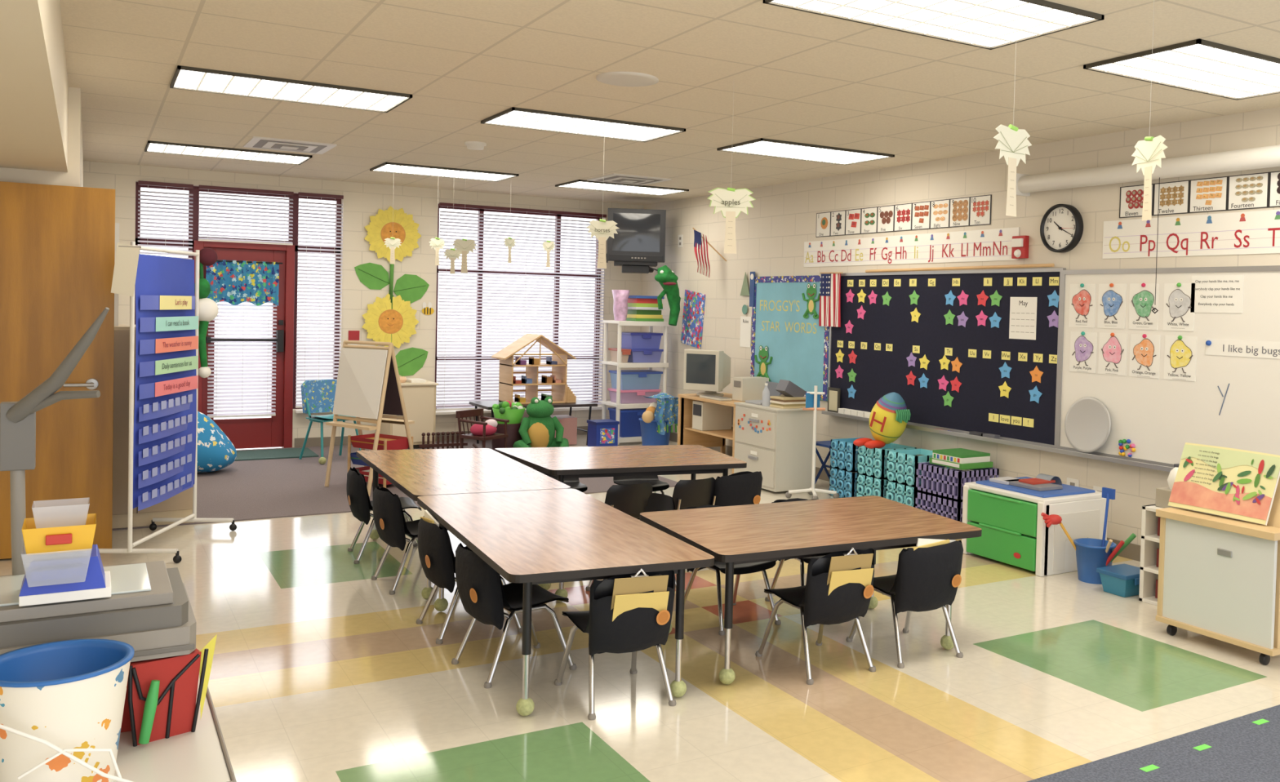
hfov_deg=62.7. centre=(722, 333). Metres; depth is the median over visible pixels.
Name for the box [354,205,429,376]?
decoration
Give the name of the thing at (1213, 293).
chart
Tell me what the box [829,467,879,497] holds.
crate
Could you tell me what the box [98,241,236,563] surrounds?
stand
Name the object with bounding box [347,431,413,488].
rack
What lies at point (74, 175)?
wall
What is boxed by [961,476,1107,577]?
drawer cabinet
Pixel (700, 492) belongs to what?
chair
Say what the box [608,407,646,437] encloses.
storage bin
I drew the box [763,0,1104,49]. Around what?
ceiling light fixture
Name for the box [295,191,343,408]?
window blind
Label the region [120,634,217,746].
book
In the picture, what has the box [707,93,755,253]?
palm tree
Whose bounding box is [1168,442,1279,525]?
open book
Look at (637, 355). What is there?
storage bin
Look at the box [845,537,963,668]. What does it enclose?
chair
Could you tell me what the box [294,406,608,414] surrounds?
window sill
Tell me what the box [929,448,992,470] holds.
board game box
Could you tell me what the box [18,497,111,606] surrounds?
file organizer
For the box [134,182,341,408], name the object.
window
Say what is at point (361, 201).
wall
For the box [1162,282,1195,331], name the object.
sheet
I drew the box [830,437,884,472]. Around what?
crate
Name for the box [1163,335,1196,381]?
sheet
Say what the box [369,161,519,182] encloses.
ceiling light fixture
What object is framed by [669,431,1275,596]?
baseboard
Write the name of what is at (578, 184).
ceiling light fixture
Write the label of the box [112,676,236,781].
table
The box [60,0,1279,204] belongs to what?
ceiling
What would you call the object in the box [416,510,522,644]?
chair
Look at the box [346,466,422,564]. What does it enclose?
chair
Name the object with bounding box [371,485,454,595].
chair
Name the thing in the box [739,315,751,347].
notice
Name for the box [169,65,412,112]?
ceiling light fixture
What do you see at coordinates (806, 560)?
chair
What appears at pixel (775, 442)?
file cabinet
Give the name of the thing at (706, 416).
computer tower
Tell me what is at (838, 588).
chair
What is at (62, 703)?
bucket
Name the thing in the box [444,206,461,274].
palm tree
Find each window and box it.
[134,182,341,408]
[435,203,601,408]
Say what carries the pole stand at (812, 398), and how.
on the floor
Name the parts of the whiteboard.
sentence strip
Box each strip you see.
[803,226,1019,266]
[815,194,991,237]
[1102,208,1279,258]
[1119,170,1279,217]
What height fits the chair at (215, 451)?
0.533 m
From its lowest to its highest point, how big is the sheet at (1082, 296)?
0.293 m
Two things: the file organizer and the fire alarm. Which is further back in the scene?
the fire alarm
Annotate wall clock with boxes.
[1040,204,1083,253]
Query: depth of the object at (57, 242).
6.06 m
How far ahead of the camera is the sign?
10.89 m
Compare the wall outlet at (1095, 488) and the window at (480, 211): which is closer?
the wall outlet at (1095, 488)
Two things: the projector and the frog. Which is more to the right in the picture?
the frog
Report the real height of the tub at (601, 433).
0.282 m
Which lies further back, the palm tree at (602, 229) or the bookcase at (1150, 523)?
the palm tree at (602, 229)
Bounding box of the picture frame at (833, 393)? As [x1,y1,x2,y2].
[827,386,839,413]
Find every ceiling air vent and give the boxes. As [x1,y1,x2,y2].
[243,136,337,154]
[586,173,671,185]
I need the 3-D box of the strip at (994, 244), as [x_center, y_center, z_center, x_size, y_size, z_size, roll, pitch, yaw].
[1.443,-0.688,8.618,0.006,0.235,2.630,1,2,-31]
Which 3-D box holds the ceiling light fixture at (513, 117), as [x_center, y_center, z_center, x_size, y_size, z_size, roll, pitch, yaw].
[-0.924,-1.388,7.008,1.220,0.018,0.610,1,2,-31]
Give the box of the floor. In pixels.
[0,434,1279,781]
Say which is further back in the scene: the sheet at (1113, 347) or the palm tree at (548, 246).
the palm tree at (548, 246)
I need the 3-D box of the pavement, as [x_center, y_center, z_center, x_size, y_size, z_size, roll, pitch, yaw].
[-9.120,0.938,24.694,30.000,0.100,28.400,1,2,-31]
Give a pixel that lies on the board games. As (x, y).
(640, 308)
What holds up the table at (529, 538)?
on the floor
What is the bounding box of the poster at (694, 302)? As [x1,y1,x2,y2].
[680,289,705,349]
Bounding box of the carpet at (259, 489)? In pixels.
[111,439,677,530]
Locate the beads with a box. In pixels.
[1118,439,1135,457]
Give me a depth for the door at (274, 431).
10.54 m
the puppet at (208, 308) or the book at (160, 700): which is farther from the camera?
the puppet at (208, 308)
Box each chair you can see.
[196,411,236,472]
[298,379,360,464]
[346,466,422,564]
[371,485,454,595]
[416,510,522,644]
[448,408,509,448]
[451,542,576,688]
[533,468,587,492]
[554,568,676,720]
[585,493,675,591]
[604,481,652,519]
[613,475,669,494]
[672,477,716,510]
[684,505,781,635]
[713,471,762,506]
[755,547,875,684]
[764,497,823,601]
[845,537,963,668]
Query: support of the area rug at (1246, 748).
on the floor
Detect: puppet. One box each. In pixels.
[194,247,218,377]
[648,265,680,325]
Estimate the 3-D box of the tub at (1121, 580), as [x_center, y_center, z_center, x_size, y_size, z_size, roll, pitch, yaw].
[2.255,1.387,5.850,0.240,0.130,0.208,1,2,-31]
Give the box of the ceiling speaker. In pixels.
[595,71,658,86]
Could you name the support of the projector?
on the table at (202, 755)
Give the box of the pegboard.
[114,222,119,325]
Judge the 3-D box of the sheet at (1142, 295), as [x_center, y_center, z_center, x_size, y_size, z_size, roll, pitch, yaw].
[2.644,-0.170,6.576,0.026,0.293,0.210,1,2,-31]
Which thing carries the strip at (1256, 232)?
attached to the wall at (770, 239)
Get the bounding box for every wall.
[0,86,83,186]
[83,160,643,447]
[640,106,1279,577]
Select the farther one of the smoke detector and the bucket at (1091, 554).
the smoke detector
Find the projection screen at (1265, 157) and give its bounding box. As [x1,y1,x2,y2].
[1016,144,1279,313]
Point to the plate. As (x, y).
(1087, 423)
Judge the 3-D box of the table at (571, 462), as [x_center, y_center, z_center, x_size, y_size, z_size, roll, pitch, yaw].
[-0.681,1.073,6.779,1.421,0.563,0.991,1,2,-22]
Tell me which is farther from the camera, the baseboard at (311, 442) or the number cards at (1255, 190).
the baseboard at (311, 442)
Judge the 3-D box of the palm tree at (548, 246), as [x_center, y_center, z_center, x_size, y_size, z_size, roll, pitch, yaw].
[-1.716,-1.079,10.379,0.179,0.848,0.016,2,2,31]
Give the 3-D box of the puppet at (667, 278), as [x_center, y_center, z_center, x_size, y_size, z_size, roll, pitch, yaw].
[-0.706,-0.417,11.462,0.456,0.663,0.318,2,2,24]
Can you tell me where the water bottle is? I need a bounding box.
[762,382,769,406]
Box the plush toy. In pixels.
[853,391,911,448]
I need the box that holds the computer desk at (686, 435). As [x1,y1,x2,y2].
[677,392,745,473]
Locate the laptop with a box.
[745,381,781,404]
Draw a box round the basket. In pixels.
[491,400,525,450]
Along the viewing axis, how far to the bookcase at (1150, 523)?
5.68 m
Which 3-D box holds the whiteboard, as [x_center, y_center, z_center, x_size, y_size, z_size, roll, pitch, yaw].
[3.008,0.226,5.983,0.046,1.220,2.700,1,2,-31]
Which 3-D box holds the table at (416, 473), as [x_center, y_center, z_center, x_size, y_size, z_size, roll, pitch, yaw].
[-1.578,1.067,6.136,0.828,0.563,1.753,1,2,-28]
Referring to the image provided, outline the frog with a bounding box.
[512,396,568,448]
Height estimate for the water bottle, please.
0.195 m
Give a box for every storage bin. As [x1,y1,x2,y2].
[607,387,661,404]
[608,347,631,362]
[608,369,662,390]
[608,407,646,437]
[621,332,662,349]
[621,347,663,362]
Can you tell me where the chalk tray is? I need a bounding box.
[821,408,1179,471]
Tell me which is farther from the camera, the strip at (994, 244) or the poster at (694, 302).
the poster at (694, 302)
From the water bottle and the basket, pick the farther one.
the basket
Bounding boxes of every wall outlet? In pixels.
[678,234,683,247]
[1066,477,1079,487]
[1093,485,1102,492]
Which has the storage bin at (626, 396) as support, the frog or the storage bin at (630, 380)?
the storage bin at (630, 380)
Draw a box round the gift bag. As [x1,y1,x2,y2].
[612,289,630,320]
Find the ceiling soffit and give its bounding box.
[0,0,68,172]
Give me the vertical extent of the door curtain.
0.440 m
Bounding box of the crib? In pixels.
[418,431,467,448]
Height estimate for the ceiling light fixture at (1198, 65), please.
0.018 m
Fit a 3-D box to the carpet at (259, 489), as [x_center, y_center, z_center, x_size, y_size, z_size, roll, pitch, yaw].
[-3.114,1.227,9.322,4.450,0.008,3.518,1,2,-31]
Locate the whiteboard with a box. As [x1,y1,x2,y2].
[1057,265,1279,467]
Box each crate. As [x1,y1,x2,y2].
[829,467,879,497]
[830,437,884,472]
[856,473,914,498]
[857,443,916,479]
[885,480,941,509]
[886,448,950,487]
[915,462,999,502]
[915,492,962,522]
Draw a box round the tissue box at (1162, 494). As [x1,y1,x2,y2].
[1155,466,1177,507]
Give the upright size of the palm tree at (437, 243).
0.868 m
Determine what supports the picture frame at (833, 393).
on the chalk tray
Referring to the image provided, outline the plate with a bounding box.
[1064,396,1111,453]
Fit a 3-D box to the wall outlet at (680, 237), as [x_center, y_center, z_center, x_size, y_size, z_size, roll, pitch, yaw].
[-0.470,-1.039,11.779,0.008,0.140,0.100,1,2,-31]
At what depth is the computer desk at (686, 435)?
10.56 m
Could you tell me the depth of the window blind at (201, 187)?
10.29 m
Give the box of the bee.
[422,302,434,315]
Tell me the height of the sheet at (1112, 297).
0.293 m
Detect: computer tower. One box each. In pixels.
[692,400,732,431]
[732,376,768,401]
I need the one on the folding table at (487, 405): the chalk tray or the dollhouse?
the dollhouse
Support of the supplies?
on the drawer cabinet at (1015, 531)
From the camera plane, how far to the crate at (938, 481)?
7.50 m
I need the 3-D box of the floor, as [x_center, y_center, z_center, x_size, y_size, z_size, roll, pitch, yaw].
[-1.132,1.428,5.513,7.997,0.100,12.500,1,2,-31]
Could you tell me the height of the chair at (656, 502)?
0.514 m
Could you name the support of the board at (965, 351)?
attached to the wall at (770, 239)
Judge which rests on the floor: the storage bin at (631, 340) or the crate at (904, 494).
the crate at (904, 494)
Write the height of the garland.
0.430 m
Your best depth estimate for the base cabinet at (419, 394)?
10.74 m
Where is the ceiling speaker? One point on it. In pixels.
(622, 78)
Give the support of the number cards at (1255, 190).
attached to the wall at (770, 239)
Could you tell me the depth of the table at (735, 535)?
4.68 m
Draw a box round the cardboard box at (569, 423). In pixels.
[550,414,577,444]
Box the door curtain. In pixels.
[205,259,282,306]
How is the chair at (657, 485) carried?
on the floor
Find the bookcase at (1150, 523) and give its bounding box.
[1138,504,1164,606]
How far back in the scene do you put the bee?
11.28 m
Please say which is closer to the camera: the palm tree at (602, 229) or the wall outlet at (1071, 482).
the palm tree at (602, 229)
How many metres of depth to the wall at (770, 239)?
8.06 m
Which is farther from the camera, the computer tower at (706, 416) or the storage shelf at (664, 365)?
the storage shelf at (664, 365)
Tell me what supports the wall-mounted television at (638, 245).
attached to the wall at (770, 239)
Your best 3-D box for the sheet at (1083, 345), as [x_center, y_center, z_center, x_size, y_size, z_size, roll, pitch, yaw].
[2.401,0.124,6.973,0.026,0.273,0.215,1,2,-31]
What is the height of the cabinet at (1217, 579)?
0.870 m
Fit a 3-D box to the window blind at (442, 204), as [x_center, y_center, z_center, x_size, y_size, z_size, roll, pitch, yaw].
[-2.231,-0.280,11.814,1.960,2.245,0.040,1,2,-31]
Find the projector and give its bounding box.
[0,306,195,662]
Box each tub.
[586,418,619,446]
[1096,563,1140,597]
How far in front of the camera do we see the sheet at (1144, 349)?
6.57 m
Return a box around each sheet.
[1068,283,1096,328]
[1069,331,1097,373]
[1097,283,1126,328]
[1097,332,1127,376]
[1128,283,1159,329]
[1128,333,1160,378]
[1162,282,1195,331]
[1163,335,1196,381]
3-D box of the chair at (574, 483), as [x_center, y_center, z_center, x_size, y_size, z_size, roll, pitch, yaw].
[-1.117,1.083,7.140,0.362,0.514,0.417,1,2,-20]
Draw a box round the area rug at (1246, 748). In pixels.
[1026,704,1279,781]
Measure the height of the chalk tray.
0.070 m
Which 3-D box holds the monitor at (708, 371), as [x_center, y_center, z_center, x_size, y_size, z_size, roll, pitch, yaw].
[-0.116,0.393,10.446,0.400,0.460,0.410,2,2,29]
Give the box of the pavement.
[213,344,593,418]
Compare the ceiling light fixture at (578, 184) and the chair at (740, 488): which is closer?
the chair at (740, 488)
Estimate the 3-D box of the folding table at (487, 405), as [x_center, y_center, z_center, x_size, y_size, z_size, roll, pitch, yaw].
[-2.037,0.973,11.281,1.220,0.453,0.630,1,2,-31]
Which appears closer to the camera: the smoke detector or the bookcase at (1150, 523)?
the bookcase at (1150, 523)
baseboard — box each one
[294,426,587,447]
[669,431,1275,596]
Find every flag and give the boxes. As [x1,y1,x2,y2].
[692,227,726,277]
[818,271,842,327]
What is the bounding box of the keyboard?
[699,395,732,400]
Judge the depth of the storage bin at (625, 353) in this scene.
11.49 m
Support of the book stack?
on the file cabinet at (775, 442)
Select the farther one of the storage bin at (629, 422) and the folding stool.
the storage bin at (629, 422)
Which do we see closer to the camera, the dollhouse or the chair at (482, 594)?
the chair at (482, 594)
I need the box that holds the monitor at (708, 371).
[683,349,730,396]
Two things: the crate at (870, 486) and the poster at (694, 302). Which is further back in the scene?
the poster at (694, 302)
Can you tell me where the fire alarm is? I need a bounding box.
[1011,235,1029,258]
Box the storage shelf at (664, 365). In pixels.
[600,320,669,444]
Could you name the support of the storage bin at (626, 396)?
in the storage shelf at (664, 365)
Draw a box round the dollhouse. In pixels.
[491,333,576,404]
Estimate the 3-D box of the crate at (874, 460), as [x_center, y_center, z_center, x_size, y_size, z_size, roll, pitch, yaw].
[1.307,1.014,8.336,0.351,0.230,0.310,1,2,-31]
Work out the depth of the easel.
8.40 m
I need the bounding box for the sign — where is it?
[348,330,359,345]
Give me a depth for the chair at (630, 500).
6.03 m
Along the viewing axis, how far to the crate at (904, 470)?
7.94 m
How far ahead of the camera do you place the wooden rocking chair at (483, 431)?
10.17 m
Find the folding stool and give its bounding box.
[814,440,837,490]
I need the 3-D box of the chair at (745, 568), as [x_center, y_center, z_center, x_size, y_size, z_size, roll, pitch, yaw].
[0.027,1.149,5.188,0.362,0.538,0.445,0,2,-34]
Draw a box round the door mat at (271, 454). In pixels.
[234,447,318,461]
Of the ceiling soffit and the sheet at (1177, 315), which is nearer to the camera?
the ceiling soffit
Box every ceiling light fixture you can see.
[144,140,311,164]
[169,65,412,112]
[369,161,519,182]
[480,106,685,142]
[555,179,688,195]
[716,137,894,164]
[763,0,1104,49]
[1083,38,1279,100]
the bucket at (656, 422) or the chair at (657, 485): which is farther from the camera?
the bucket at (656, 422)
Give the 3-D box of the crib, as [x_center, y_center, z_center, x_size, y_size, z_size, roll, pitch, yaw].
[-2.854,1.105,10.412,0.427,0.192,0.819,1,1,3]
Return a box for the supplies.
[989,473,1062,491]
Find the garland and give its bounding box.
[740,271,755,314]
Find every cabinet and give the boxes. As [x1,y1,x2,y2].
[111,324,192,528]
[379,376,438,448]
[733,402,813,492]
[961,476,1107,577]
[1155,476,1279,665]
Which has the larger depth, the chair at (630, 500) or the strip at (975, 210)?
the strip at (975, 210)
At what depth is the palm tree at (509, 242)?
10.18 m
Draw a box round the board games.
[626,295,664,321]
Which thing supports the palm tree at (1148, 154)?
hanging from the ceiling
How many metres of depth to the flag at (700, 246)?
10.92 m
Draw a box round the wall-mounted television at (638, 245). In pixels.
[605,208,666,273]
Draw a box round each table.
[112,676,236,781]
[356,448,570,599]
[417,488,714,715]
[469,399,597,445]
[494,444,746,483]
[640,495,982,684]
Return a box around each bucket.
[0,639,134,781]
[639,392,678,445]
[1040,487,1136,584]
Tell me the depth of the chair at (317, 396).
9.92 m
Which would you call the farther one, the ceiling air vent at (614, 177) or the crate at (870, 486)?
the ceiling air vent at (614, 177)
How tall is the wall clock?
0.330 m
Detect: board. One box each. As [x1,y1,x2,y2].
[750,275,829,400]
[827,263,1066,448]
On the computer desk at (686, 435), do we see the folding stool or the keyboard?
the keyboard
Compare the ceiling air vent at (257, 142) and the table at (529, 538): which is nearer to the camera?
the table at (529, 538)
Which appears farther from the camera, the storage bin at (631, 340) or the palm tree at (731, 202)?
the storage bin at (631, 340)
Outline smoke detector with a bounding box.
[464,141,486,150]
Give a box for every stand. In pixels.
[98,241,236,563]
[785,385,839,499]
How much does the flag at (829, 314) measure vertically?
0.486 m
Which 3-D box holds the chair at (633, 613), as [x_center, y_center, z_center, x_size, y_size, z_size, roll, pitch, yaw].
[-0.413,1.153,4.117,0.362,0.564,0.456,1,2,-28]
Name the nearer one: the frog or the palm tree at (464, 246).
the palm tree at (464, 246)
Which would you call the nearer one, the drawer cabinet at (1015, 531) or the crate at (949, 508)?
the drawer cabinet at (1015, 531)
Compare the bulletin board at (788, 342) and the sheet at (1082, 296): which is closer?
the sheet at (1082, 296)
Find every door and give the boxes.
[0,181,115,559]
[193,240,294,448]
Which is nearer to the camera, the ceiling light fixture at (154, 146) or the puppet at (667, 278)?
the ceiling light fixture at (154, 146)
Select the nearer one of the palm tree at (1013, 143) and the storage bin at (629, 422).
the palm tree at (1013, 143)
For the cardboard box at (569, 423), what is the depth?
11.33 m
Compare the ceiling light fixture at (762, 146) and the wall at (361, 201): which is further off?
the wall at (361, 201)
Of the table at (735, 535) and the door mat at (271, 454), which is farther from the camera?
the door mat at (271, 454)
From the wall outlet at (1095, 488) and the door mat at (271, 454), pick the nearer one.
the wall outlet at (1095, 488)
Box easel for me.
[324,340,414,496]
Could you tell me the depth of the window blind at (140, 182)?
9.93 m
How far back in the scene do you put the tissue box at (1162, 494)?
5.62 m
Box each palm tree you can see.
[384,213,401,263]
[429,205,445,265]
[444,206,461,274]
[452,175,477,272]
[503,200,515,262]
[542,181,555,266]
[586,127,619,268]
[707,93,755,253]
[993,15,1031,216]
[1131,4,1167,221]
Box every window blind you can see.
[137,180,193,259]
[198,185,293,244]
[207,301,276,417]
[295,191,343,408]
[435,202,606,410]
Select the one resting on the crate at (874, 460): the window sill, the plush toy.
the plush toy
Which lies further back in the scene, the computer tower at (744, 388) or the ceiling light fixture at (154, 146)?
the computer tower at (744, 388)
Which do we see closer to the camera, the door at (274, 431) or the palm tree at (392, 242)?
the palm tree at (392, 242)
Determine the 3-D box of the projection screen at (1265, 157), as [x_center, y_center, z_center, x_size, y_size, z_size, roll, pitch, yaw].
[2.850,-0.591,6.164,0.140,0.964,2.930,1,2,-31]

